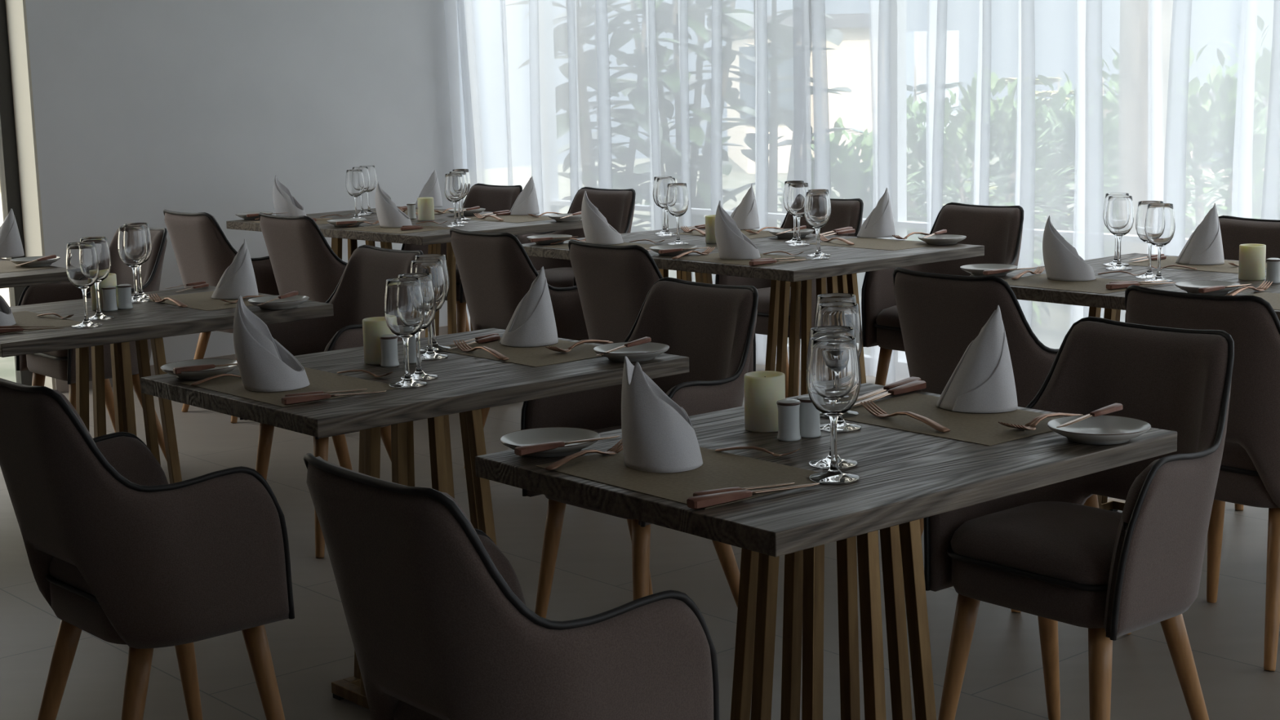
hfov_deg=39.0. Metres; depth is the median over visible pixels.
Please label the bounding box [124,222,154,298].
wine glass
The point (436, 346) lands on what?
wine glass
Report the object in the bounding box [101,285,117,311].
salt shaker
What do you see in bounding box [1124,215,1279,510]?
dining chair
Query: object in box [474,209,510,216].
table knife
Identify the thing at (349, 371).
fork
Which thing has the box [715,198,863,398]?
dining chair
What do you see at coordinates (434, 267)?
bowl
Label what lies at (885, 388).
table knife
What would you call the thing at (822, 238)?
fork
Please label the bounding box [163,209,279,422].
dining chair
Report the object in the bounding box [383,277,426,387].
wine glass
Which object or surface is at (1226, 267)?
placemat
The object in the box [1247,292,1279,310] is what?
placemat
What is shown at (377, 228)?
placemat
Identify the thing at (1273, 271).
salt shaker
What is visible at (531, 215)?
fork
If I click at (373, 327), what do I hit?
pillar candle
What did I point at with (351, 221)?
table knife
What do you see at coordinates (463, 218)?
wine glass
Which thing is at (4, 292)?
annex building
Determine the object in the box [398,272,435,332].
bowl
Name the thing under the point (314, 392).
table knife
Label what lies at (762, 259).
table knife
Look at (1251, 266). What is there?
pillar candle
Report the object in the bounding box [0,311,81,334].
placemat
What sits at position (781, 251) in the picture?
fork
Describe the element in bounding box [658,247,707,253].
table knife
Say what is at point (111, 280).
pillar candle
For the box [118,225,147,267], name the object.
bowl
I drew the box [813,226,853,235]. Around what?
table knife
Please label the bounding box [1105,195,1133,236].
bowl
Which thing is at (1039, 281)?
placemat
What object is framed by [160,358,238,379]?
plate
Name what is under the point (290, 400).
table knife
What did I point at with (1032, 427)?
fork
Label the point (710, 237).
pillar candle
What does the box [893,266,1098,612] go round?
dining chair
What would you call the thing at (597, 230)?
folded napkin
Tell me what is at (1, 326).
table knife
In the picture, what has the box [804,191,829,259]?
wine glass
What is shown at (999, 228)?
dining chair
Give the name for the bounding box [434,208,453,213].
fork
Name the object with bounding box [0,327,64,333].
table knife
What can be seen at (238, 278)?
folded napkin
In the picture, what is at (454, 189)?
bowl
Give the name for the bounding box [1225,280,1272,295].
fork
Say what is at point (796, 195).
bowl
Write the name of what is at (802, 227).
table knife
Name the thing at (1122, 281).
table knife
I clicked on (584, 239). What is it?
fork
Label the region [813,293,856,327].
bowl
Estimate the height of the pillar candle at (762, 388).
0.096 m
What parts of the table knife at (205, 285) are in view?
handle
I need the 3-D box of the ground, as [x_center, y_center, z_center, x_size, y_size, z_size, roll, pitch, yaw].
[-10.507,0.028,10.668,14.320,0.120,13.740,-9,12,-40]
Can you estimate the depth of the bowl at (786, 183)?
6.32 m
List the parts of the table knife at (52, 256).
blade, handle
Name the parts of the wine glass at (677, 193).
stem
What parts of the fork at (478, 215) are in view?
handle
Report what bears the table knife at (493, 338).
on the placemat at (536, 356)
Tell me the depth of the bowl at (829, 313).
3.04 m
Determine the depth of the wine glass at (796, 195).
6.20 m
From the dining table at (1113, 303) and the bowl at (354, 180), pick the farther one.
the bowl at (354, 180)
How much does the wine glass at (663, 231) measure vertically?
0.213 m
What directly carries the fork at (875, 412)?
on the placemat at (983, 428)
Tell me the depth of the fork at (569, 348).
4.01 m
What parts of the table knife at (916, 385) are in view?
blade, handle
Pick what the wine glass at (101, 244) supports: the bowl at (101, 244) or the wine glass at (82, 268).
the bowl at (101, 244)
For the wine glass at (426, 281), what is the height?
0.213 m
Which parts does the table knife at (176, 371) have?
handle, blade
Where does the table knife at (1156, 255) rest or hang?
on the dining table at (1113, 303)
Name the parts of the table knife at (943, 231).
handle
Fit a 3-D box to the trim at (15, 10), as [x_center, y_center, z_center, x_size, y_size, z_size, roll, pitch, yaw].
[-2.731,-1.295,7.936,0.012,2.900,0.250,-9,12,-40]
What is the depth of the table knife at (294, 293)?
4.90 m
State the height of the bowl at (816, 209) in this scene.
0.117 m
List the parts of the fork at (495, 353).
handle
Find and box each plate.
[9,256,60,266]
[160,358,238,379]
[235,211,272,219]
[247,294,309,309]
[326,217,366,226]
[448,208,485,215]
[500,426,600,457]
[526,234,572,244]
[547,213,582,222]
[593,342,669,361]
[648,244,697,255]
[768,228,813,238]
[917,234,966,244]
[960,263,1017,276]
[1047,414,1151,444]
[1174,280,1240,295]
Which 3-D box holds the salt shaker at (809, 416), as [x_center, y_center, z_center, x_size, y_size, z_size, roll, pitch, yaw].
[0.284,0.094,3.034,0.040,0.068,0.040,-1,9,0]
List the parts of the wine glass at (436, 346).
stem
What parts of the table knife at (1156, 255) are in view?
handle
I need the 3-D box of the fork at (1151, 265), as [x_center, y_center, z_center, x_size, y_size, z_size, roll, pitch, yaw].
[1.551,-0.271,5.271,0.137,0.012,0.017,3,10,25]
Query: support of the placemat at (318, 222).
on the dining table at (433, 238)
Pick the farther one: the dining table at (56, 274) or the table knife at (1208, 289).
the dining table at (56, 274)
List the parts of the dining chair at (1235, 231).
leg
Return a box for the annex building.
[0,183,10,306]
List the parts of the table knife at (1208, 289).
handle, blade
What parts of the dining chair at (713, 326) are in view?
leg, seat, leg, leg, leg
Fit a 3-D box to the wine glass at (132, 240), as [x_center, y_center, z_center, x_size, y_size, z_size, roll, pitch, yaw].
[-1.429,-0.272,5.109,0.081,0.213,0.081,7,13,43]
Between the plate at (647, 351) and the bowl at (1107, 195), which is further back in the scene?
the bowl at (1107, 195)
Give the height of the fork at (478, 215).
0.020 m
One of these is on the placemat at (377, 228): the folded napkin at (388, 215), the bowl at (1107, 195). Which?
the folded napkin at (388, 215)
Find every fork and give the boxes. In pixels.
[37,313,74,318]
[147,293,187,307]
[191,373,241,385]
[219,295,260,302]
[320,213,351,217]
[337,369,393,377]
[346,221,378,226]
[398,207,417,214]
[416,221,446,223]
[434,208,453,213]
[453,339,509,360]
[473,213,503,220]
[528,212,562,217]
[544,438,622,470]
[545,341,613,352]
[548,339,609,351]
[550,238,586,244]
[629,239,664,243]
[671,246,715,259]
[680,226,705,235]
[715,446,799,456]
[744,226,781,233]
[763,250,804,255]
[819,234,854,244]
[860,400,950,432]
[892,231,929,239]
[998,412,1082,429]
[1010,413,1066,430]
[1011,266,1044,279]
[1097,271,1146,275]
[1151,265,1196,269]
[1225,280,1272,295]
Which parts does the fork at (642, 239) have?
handle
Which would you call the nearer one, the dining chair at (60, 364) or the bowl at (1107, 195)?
the bowl at (1107, 195)
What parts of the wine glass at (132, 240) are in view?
stem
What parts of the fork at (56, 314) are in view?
handle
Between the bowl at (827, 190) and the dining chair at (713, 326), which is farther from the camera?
the bowl at (827, 190)
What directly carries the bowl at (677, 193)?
on the wine glass at (677, 193)
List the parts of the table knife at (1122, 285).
handle, blade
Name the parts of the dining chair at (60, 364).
leg, seat, leg, leg, leg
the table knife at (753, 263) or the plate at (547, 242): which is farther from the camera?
the plate at (547, 242)
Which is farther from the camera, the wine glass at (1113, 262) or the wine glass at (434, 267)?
the wine glass at (1113, 262)
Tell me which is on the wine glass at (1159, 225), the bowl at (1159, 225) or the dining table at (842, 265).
the bowl at (1159, 225)
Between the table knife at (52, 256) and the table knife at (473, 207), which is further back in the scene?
the table knife at (473, 207)
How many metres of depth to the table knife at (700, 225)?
7.02 m
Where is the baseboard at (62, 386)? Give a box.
[54,325,448,392]
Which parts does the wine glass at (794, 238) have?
stem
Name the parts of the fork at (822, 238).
handle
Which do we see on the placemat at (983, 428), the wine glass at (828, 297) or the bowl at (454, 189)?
the wine glass at (828, 297)
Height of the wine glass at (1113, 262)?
0.213 m
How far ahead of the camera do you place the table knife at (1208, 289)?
4.61 m
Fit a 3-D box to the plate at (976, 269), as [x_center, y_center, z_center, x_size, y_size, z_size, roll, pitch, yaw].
[1.012,-0.259,5.246,0.164,0.024,0.164,-1,9,0]
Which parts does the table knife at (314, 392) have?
handle, blade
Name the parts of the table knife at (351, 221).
handle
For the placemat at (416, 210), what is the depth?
8.15 m
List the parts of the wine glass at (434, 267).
stem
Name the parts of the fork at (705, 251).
handle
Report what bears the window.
in the wall
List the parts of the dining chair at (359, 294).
leg, leg, leg, leg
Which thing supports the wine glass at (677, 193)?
on the dining table at (842, 265)
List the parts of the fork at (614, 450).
handle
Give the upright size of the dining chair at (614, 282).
0.853 m
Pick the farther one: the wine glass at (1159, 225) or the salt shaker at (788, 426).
the wine glass at (1159, 225)
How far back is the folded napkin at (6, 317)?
4.68 m
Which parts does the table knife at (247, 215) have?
handle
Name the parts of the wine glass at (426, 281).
stem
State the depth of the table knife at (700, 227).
6.95 m
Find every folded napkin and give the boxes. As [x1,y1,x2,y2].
[0,208,24,257]
[0,295,15,325]
[211,239,258,299]
[233,295,310,391]
[272,174,306,216]
[374,181,412,227]
[415,168,442,208]
[499,266,558,346]
[509,175,539,215]
[581,191,623,244]
[621,355,702,472]
[715,200,760,259]
[730,183,759,230]
[857,187,895,238]
[936,305,1017,413]
[1042,215,1096,280]
[1175,203,1224,265]
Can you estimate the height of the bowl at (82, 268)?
0.117 m
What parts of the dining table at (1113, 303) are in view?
frame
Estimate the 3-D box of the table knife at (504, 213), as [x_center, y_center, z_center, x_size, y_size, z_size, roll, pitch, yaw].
[-0.628,-0.629,7.830,0.174,0.012,0.017,-10,13,-44]
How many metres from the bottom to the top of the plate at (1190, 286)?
0.024 m
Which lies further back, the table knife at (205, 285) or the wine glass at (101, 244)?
the table knife at (205, 285)
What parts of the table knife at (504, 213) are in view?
handle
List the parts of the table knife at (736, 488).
handle, blade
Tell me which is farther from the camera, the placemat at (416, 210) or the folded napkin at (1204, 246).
the placemat at (416, 210)
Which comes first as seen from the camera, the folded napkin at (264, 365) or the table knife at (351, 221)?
the folded napkin at (264, 365)
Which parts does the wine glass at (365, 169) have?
stem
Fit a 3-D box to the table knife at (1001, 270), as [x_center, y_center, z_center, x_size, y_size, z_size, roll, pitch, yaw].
[1.052,-0.257,5.135,0.191,0.013,0.019,-8,11,-29]
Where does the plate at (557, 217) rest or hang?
on the dining table at (433, 238)
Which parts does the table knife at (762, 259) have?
handle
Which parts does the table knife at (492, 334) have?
blade, handle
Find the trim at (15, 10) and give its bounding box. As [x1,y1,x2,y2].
[4,0,55,389]
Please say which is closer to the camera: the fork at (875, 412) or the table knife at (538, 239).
the fork at (875, 412)
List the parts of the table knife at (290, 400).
handle, blade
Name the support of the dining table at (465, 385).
on the floor
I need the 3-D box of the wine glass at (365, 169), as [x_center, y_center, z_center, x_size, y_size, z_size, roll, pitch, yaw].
[-1.244,-0.754,8.074,0.081,0.213,0.081,2,10,20]
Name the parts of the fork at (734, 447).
handle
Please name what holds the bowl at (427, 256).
on the wine glass at (436, 346)
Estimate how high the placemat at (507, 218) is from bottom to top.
0.001 m
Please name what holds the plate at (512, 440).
on the dining table at (906, 477)
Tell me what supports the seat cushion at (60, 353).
on the dining chair at (60, 364)
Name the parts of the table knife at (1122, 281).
handle, blade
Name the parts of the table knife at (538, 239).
handle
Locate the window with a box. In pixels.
[0,0,32,386]
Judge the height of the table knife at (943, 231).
0.015 m
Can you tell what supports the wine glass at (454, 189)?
on the dining table at (433, 238)
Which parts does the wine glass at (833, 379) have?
stem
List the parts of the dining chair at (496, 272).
leg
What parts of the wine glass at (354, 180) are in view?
stem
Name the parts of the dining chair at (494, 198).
seat, leg, leg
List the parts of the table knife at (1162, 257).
handle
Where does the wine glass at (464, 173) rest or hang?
on the dining table at (433, 238)
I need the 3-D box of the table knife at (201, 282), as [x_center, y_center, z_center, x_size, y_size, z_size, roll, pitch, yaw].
[-1.371,-0.225,5.443,0.015,0.010,0.151,6,12,38]
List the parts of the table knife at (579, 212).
handle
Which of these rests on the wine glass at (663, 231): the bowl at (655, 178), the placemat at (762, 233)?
the bowl at (655, 178)
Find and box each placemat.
[0,260,53,273]
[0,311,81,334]
[146,290,267,311]
[182,367,399,406]
[249,217,330,224]
[340,225,454,233]
[358,208,451,216]
[443,337,603,367]
[468,214,552,222]
[535,446,818,509]
[542,241,660,249]
[674,230,775,239]
[678,253,809,266]
[808,237,935,250]
[843,393,1064,445]
[1003,273,1161,293]
[1127,256,1266,273]
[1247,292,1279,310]
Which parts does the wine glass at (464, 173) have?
stem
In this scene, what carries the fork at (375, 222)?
on the dining table at (433, 238)
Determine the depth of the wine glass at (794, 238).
6.34 m
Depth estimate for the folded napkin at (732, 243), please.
5.82 m
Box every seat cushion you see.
[41,349,67,357]
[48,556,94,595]
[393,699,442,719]
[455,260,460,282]
[537,266,573,287]
[592,425,621,433]
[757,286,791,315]
[875,305,900,327]
[950,501,1122,585]
[1220,441,1257,471]
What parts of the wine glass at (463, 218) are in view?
stem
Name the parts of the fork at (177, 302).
handle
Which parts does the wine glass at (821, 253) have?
stem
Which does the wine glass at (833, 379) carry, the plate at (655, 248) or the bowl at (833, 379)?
the bowl at (833, 379)
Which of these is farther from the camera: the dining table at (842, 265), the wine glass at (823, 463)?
the dining table at (842, 265)
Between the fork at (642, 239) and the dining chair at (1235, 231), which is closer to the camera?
the dining chair at (1235, 231)
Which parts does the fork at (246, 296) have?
handle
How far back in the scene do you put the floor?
4.46 m
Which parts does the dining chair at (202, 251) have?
leg, seat, leg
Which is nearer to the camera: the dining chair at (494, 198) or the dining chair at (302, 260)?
the dining chair at (302, 260)
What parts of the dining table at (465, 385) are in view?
frame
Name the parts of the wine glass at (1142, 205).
stem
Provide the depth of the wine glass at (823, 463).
2.80 m
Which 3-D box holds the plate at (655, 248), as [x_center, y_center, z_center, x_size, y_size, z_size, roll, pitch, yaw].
[0.113,-0.366,6.051,0.164,0.024,0.164,-1,9,0]
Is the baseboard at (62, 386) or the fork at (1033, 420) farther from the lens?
the baseboard at (62, 386)
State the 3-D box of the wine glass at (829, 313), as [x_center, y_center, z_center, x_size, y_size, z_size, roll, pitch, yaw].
[0.339,0.011,3.081,0.081,0.213,0.081,7,13,43]
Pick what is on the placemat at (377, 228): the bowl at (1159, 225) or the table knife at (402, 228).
the table knife at (402, 228)
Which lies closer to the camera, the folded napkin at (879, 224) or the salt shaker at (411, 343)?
the salt shaker at (411, 343)
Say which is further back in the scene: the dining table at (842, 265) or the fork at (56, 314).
the dining table at (842, 265)
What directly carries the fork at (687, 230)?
on the placemat at (762, 233)
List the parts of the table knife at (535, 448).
handle, blade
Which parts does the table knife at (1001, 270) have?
handle, blade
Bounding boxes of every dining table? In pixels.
[0,257,70,288]
[0,285,333,484]
[140,328,688,709]
[226,206,582,337]
[475,382,1177,719]
[521,226,984,397]
[998,253,1279,528]
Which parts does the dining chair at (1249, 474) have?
leg, seat, leg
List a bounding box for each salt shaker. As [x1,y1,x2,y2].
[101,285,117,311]
[116,284,133,309]
[379,333,399,367]
[403,334,422,363]
[406,203,416,218]
[776,398,800,441]
[796,395,821,438]
[1265,257,1279,283]
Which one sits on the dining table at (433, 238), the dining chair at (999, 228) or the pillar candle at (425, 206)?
the pillar candle at (425, 206)
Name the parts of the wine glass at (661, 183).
stem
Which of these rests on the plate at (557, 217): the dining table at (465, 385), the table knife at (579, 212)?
the table knife at (579, 212)
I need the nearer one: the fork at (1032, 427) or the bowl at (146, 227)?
the fork at (1032, 427)
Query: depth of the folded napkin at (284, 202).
8.00 m
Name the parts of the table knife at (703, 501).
handle, blade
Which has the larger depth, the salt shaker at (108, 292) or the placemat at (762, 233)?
the placemat at (762, 233)
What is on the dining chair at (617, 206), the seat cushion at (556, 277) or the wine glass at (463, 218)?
the seat cushion at (556, 277)
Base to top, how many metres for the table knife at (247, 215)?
0.013 m
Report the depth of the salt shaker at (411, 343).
3.90 m
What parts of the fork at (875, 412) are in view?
handle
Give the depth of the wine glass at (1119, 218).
5.27 m
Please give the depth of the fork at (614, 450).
2.87 m
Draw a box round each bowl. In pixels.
[66,241,99,288]
[80,236,111,282]
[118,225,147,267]
[124,222,151,263]
[345,169,364,196]
[352,166,369,193]
[360,165,377,191]
[383,277,425,337]
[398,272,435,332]
[409,258,446,312]
[414,253,449,299]
[444,173,464,202]
[449,171,467,199]
[452,168,471,195]
[653,176,671,206]
[655,177,675,209]
[666,182,688,217]
[782,180,804,213]
[786,182,808,217]
[804,191,829,228]
[806,325,855,368]
[806,334,861,417]
[808,189,831,218]
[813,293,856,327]
[815,302,862,358]
[1102,192,1128,229]
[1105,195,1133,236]
[1135,200,1163,243]
[1144,203,1175,246]
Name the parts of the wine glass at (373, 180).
stem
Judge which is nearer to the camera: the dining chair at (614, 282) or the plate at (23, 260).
the dining chair at (614, 282)
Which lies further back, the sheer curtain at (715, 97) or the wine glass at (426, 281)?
the sheer curtain at (715, 97)
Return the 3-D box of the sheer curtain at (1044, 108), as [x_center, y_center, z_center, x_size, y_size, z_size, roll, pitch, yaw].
[3.552,-0.900,4.624,0.190,2.815,8.532,-9,12,-40]
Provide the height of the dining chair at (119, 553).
0.853 m
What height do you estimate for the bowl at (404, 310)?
0.117 m
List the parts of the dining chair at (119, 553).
leg, seat, leg, leg, leg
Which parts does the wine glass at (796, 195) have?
stem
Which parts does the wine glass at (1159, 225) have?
stem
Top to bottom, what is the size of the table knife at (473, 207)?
0.020 m
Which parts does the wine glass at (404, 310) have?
stem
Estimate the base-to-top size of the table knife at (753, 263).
0.014 m
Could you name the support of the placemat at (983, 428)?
on the dining table at (906, 477)
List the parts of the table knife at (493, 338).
blade, handle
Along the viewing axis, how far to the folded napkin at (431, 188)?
8.41 m
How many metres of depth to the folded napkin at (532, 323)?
4.10 m
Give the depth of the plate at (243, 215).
7.99 m
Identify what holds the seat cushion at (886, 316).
on the dining chair at (999, 228)
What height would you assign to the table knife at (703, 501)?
0.015 m
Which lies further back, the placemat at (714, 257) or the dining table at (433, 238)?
the dining table at (433, 238)
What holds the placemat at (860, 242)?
on the dining table at (842, 265)
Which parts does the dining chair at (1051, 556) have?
leg, seat, leg, leg, leg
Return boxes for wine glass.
[66,241,102,328]
[80,236,114,319]
[118,225,150,302]
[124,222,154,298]
[345,169,365,218]
[352,166,371,215]
[360,165,377,213]
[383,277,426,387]
[398,272,437,380]
[409,258,448,359]
[414,253,451,351]
[444,173,464,226]
[449,171,468,223]
[452,168,471,220]
[653,176,674,234]
[655,177,676,236]
[666,182,688,244]
[782,180,805,243]
[786,182,809,245]
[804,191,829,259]
[806,325,857,468]
[806,334,861,483]
[807,189,831,256]
[813,293,858,417]
[815,302,862,431]
[1102,192,1128,266]
[1105,195,1133,270]
[1135,200,1163,278]
[1144,203,1175,282]
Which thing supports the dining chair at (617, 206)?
on the floor
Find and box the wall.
[25,0,457,364]
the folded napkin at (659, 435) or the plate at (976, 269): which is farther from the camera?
the plate at (976, 269)
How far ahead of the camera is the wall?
8.49 m
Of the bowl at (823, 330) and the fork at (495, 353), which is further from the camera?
the fork at (495, 353)
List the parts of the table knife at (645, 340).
blade, handle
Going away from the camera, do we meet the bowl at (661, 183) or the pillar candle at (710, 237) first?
the pillar candle at (710, 237)
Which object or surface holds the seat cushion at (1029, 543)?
on the dining chair at (1051, 556)
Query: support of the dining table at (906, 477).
on the floor
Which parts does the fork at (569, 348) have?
handle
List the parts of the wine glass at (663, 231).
stem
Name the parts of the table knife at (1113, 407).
blade, handle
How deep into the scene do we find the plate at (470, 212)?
7.90 m
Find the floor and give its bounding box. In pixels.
[0,364,1279,719]
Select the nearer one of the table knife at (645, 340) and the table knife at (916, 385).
the table knife at (916, 385)
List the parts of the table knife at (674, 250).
handle, blade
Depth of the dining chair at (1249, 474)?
4.03 m
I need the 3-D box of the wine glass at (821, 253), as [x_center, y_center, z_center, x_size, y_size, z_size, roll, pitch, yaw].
[0.581,-0.446,5.883,0.081,0.213,0.081,2,10,19]
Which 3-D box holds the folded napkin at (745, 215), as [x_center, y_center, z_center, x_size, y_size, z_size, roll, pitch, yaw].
[0.390,-0.589,6.925,0.128,0.169,0.143,-9,12,-41]
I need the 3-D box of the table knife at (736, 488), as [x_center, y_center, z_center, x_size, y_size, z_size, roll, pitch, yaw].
[0.155,0.188,2.641,0.174,0.012,0.017,-7,11,-30]
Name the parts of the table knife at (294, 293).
blade, handle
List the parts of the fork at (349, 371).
handle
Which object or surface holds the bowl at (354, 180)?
on the wine glass at (354, 180)
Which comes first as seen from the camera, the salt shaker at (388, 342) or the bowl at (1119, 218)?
the salt shaker at (388, 342)
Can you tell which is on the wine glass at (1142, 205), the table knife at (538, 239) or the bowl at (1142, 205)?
the bowl at (1142, 205)
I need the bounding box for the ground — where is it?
[0,355,16,382]
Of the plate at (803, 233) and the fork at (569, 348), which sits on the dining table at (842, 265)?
the plate at (803, 233)
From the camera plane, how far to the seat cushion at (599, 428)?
4.39 m
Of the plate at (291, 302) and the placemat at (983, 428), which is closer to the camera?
the placemat at (983, 428)
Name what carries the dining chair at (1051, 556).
on the floor
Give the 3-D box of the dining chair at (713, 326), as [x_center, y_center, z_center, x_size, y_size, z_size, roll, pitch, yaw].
[0.021,0.255,4.347,0.443,0.853,0.499,-9,12,-41]
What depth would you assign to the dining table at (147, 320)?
4.85 m
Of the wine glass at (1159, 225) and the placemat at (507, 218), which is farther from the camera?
the placemat at (507, 218)
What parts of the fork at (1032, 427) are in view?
handle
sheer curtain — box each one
[444,0,814,369]
[811,0,1279,384]
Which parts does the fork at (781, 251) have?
handle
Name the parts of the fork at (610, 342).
handle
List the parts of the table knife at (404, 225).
handle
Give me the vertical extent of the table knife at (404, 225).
0.011 m
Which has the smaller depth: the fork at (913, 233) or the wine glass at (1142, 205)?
the wine glass at (1142, 205)
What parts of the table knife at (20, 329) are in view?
handle, blade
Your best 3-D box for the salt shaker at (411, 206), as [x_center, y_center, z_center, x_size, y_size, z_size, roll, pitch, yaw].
[-0.987,-0.644,7.815,0.040,0.068,0.040,-1,9,0]
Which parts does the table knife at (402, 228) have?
handle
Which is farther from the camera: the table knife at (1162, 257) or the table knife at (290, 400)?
the table knife at (1162, 257)
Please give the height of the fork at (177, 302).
0.020 m
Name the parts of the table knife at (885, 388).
blade, handle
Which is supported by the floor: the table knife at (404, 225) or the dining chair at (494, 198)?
the dining chair at (494, 198)
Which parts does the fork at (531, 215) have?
handle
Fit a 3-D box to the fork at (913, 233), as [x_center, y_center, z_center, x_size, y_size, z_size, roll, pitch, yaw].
[0.960,-0.441,6.388,0.027,0.020,0.225,6,12,39]
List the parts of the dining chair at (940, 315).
leg, leg, leg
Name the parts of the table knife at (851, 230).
blade, handle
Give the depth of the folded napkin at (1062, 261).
5.05 m
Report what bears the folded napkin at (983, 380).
on the placemat at (983, 428)
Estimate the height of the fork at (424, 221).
0.012 m
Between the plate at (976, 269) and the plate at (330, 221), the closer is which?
the plate at (976, 269)
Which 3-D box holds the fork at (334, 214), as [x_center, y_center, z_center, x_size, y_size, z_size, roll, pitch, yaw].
[-1.346,-0.639,8.000,0.137,0.012,0.017,-3,9,-10]
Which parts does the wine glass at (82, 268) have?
stem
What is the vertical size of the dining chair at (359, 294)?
0.853 m
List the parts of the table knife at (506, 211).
handle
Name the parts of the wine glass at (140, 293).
stem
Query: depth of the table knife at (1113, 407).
3.02 m
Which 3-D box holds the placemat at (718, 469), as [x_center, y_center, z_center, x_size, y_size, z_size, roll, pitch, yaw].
[0.069,0.172,2.793,0.275,0.001,0.400,-9,12,-39]
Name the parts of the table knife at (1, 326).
handle, blade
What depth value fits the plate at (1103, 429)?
2.98 m
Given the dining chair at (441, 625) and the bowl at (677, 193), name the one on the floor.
the dining chair at (441, 625)
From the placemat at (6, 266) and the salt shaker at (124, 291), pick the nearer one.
the salt shaker at (124, 291)
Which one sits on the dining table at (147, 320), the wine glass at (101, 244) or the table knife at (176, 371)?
the wine glass at (101, 244)
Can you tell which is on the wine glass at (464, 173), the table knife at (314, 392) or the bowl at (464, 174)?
the bowl at (464, 174)
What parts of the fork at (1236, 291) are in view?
handle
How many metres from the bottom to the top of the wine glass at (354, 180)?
0.213 m
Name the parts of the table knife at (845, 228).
blade, handle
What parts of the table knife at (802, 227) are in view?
handle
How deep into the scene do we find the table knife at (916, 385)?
3.38 m
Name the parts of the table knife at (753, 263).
handle, blade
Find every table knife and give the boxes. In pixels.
[0,325,54,328]
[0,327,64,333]
[15,254,56,266]
[164,280,205,288]
[173,363,237,374]
[175,283,208,292]
[246,212,288,217]
[257,290,298,305]
[281,391,386,404]
[284,388,367,396]
[335,220,378,225]
[400,226,449,230]
[402,225,430,226]
[449,333,498,345]
[449,334,500,349]
[451,206,479,213]
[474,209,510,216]
[482,212,511,217]
[514,435,619,456]
[529,235,578,242]
[560,211,581,218]
[595,336,651,355]
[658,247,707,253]
[680,224,705,229]
[682,226,705,231]
[686,482,820,509]
[693,482,795,496]
[749,259,804,266]
[751,257,795,260]
[775,225,806,234]
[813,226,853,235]
[814,228,855,237]
[853,380,926,406]
[856,376,921,401]
[922,229,946,238]
[982,266,1035,275]
[1056,403,1122,427]
[1106,282,1175,289]
[1109,280,1164,283]
[1130,253,1164,259]
[1132,255,1166,262]
[1198,284,1251,293]
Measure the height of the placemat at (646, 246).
0.001 m
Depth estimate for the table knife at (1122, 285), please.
4.85 m
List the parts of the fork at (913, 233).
handle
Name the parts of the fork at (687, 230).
handle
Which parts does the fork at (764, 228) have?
handle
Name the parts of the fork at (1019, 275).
handle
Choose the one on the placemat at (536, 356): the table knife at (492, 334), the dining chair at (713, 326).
the table knife at (492, 334)
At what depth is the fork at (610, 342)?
3.99 m
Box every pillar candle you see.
[90,273,118,311]
[362,316,395,364]
[417,197,434,220]
[705,214,716,243]
[743,370,785,432]
[1238,243,1266,280]
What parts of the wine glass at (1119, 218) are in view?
stem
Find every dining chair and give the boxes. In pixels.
[0,377,294,719]
[15,225,167,462]
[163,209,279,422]
[240,244,423,558]
[258,212,346,302]
[303,453,719,719]
[401,183,522,333]
[449,227,589,468]
[514,186,635,287]
[520,276,758,618]
[568,240,755,372]
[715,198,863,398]
[861,202,1023,385]
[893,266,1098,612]
[923,316,1234,719]
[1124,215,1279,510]
[1124,284,1279,671]
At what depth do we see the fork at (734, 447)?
2.90 m
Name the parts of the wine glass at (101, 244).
stem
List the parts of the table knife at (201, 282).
blade, handle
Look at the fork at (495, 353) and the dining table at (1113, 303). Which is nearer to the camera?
the fork at (495, 353)
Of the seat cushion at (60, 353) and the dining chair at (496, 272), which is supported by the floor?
the dining chair at (496, 272)
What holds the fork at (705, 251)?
on the placemat at (714, 257)
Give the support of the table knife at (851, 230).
on the dining table at (842, 265)
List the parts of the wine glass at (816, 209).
stem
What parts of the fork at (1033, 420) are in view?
handle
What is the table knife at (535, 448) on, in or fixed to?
on the plate at (512, 440)
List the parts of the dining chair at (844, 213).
seat, leg, leg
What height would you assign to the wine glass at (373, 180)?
0.213 m
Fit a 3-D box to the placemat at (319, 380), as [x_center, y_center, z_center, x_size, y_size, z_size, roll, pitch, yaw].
[-0.708,0.051,3.665,0.275,0.001,0.400,-9,12,-41]
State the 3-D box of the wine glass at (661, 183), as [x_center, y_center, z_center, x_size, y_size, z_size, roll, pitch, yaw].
[0.099,-0.569,6.715,0.081,0.213,0.081,2,10,20]
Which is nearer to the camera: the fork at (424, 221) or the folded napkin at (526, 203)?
the fork at (424, 221)
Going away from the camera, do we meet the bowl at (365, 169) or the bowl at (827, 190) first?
the bowl at (827, 190)
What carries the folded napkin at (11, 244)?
on the dining table at (56, 274)
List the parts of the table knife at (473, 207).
handle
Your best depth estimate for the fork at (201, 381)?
3.71 m
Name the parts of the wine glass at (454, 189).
stem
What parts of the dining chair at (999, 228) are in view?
leg, seat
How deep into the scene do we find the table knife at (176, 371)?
3.74 m
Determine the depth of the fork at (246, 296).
5.05 m
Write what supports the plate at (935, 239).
on the dining table at (842, 265)
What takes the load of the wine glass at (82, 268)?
on the dining table at (147, 320)
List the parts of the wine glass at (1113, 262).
stem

